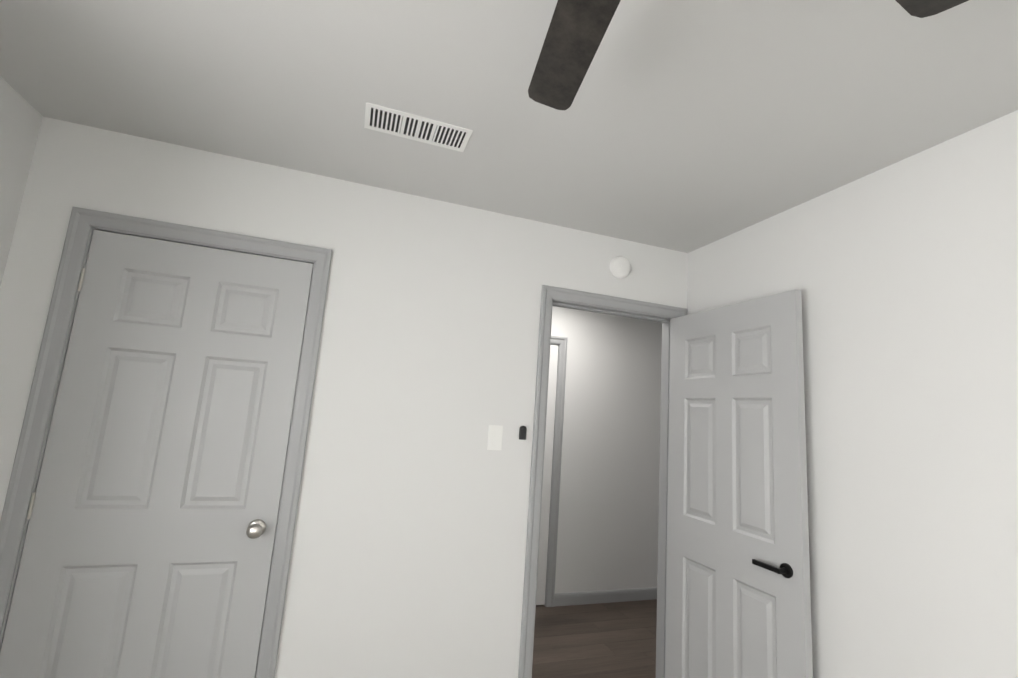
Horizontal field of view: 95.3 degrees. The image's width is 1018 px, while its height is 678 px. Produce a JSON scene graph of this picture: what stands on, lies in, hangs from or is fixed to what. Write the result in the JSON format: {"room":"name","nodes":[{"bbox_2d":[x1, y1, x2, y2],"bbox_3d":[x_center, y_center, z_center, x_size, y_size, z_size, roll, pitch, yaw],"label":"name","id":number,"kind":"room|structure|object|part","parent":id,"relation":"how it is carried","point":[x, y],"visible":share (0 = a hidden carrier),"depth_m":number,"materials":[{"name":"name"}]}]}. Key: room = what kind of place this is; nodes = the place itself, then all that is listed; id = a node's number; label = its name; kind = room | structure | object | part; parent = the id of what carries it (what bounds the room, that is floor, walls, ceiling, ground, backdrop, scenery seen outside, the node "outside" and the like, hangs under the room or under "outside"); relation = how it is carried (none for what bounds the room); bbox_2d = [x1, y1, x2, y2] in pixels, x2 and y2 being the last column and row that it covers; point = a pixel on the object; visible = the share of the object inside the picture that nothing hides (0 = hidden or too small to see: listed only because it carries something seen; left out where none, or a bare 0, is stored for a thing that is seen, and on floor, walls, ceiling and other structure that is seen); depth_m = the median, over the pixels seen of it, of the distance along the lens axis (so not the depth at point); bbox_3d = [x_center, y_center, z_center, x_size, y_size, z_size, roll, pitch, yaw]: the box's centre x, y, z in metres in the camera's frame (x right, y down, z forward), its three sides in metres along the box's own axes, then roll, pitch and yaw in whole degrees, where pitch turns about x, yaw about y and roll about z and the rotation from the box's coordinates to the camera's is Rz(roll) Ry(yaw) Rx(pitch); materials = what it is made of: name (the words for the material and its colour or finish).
{"room":"bedroom","nodes":[
{"label":"bedroom","id":0,"kind":"room"},
{"bbox_2d":[0,77,1017,677],"bbox_3d":[1.208,0.438,1.080,5.740,2.540,7.910,7,-9,-18],"label":"wall","id":1,"kind":"structure","parent":0,"point":[408,549],"depth_m":1.92,"materials":[{"name":"white paint"}]},
{"bbox_2d":[0,230,313,677],"bbox_3d":[-1.294,0.617,1.730,0.791,2.018,0.105,7,-9,-18],"label":"closet door","id":2,"kind":"structure","parent":1,"relation":"in","point":[152,516],"depth_m":1.76,"materials":[{"name":"grey wood"}]},
{"bbox_3d":[-0.986,0.743,1.802,0.066,0.066,0.070,7,-9,-18],"label":"knob","id":3,"kind":"part","parent":2,"relation":"part of","materials":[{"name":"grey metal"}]},
{"bbox_2d":[0,207,331,677],"bbox_3d":[-1.310,0.596,1.797,0.924,2.102,0.139,7,-9,-18],"label":"door frame","id":4,"kind":"structure","parent":1,"relation":"attached to","point":[36,425],"depth_m":1.78,"materials":[{"name":"grey wood"}]},
{"bbox_2d":[487,425,502,449],"bbox_3d":[-0.065,0.466,2.190,0.070,0.115,0.010,7,-9,-18],"label":"light switch","id":5,"kind":"object","parent":1,"relation":"attached to","point":[494,441],"visible":1,"depth_m":2.19,"materials":[{"name":"white plastic"}]},
{"bbox_2d":[519,426,526,439],"bbox_3d":[0.067,0.451,2.233,0.032,0.066,0.019,7,-9,-18],"label":"light switch","id":6,"kind":"object","parent":1,"relation":"attached to","point":[522,432],"visible":1,"depth_m":2.23,"materials":[{"name":"black plastic"}]},
{"bbox_2d":[536,345,557,604],"bbox_3d":[-0.016,1.008,3.625,0.754,2.018,0.035,7,-9,-18],"label":"hall door","id":7,"kind":"structure","parent":1,"relation":"in","point":[545,509],"depth_m":3.71,"materials":[{"name":"white wood"}]},
{"bbox_2d":[518,285,686,677],"bbox_3d":[0.496,0.820,2.408,0.894,2.102,0.158,7,-9,-18],"label":"door frame","id":8,"kind":"structure","parent":1,"relation":"attached to","point":[551,296],"depth_m":2.46,"materials":[{"name":"grey wood"}]},
{"bbox_2d":[554,587,656,606],"bbox_3d":[1.144,2.117,3.851,1.693,0.088,0.013,7,-9,-18],"label":"baseboard","id":9,"kind":"structure","parent":1,"relation":"attached to","point":[589,597],"depth_m":3.71,"materials":[{"name":"grey wood"}]},
{"bbox_2d":[610,256,630,278],"bbox_3d":[0.612,-0.394,2.526,0.124,0.124,0.040,7,-9,-18],"label":"smoke detector","id":10,"kind":"object","parent":1,"relation":"attached to","point":[620,267],"visible":1,"depth_m":2.51,"materials":[{"name":"white plastic"}]},
{"bbox_2d":[665,289,812,677],"bbox_3d":[0.987,0.838,2.108,0.135,2.018,0.761,7,-10,-20],"label":"entry door","id":11,"kind":"structure","parent":1,"relation":"in","point":[738,599],"depth_m":2.05,"materials":[{"name":"painted wood"},{"name":"black metal"}]},
{"bbox_3d":[1.077,0.905,1.844,0.135,0.054,0.142,7,-10,-20],"label":"handle","id":12,"kind":"part","parent":11,"relation":"part of","materials":[{"name":"black metal"}]},
{"bbox_2d":[0,0,1017,252],"bbox_3d":[1.205,-0.596,1.281,5.620,0.440,7.790,7,-9,-18],"label":"ceiling","id":13,"kind":"structure","parent":0,"point":[686,126],"depth_m":1.46,"materials":[{"name":"white paint"}]},
{"bbox_2d":[364,102,472,151],"bbox_3d":[-0.329,-0.761,1.681,0.370,0.004,0.150,7,-9,-18],"label":"ceiling vent","id":14,"kind":"object","parent":13,"relation":"in","point":[409,126],"visible":1,"depth_m":1.67,"materials":[{"name":"white metal"}]},
{"bbox_2d":[528,0,968,109],"bbox_3d":[0.226,-0.686,0.547,1.245,0.428,1.245,7,-9,-18],"label":"fan","id":15,"kind":"object","parent":13,"relation":"hanging from","point":[576,31],"visible":1,"depth_m":0.94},
{"bbox_2d":[532,599,656,677],"bbox_3d":[-0.258,1.998,3.284,4.720,0.050,2.430,7,-9,-18],"label":"floor","id":16,"kind":"structure","parent":0,"point":[609,640],"depth_m":3.07,"materials":[{"name":"brown wood"}]}
]}

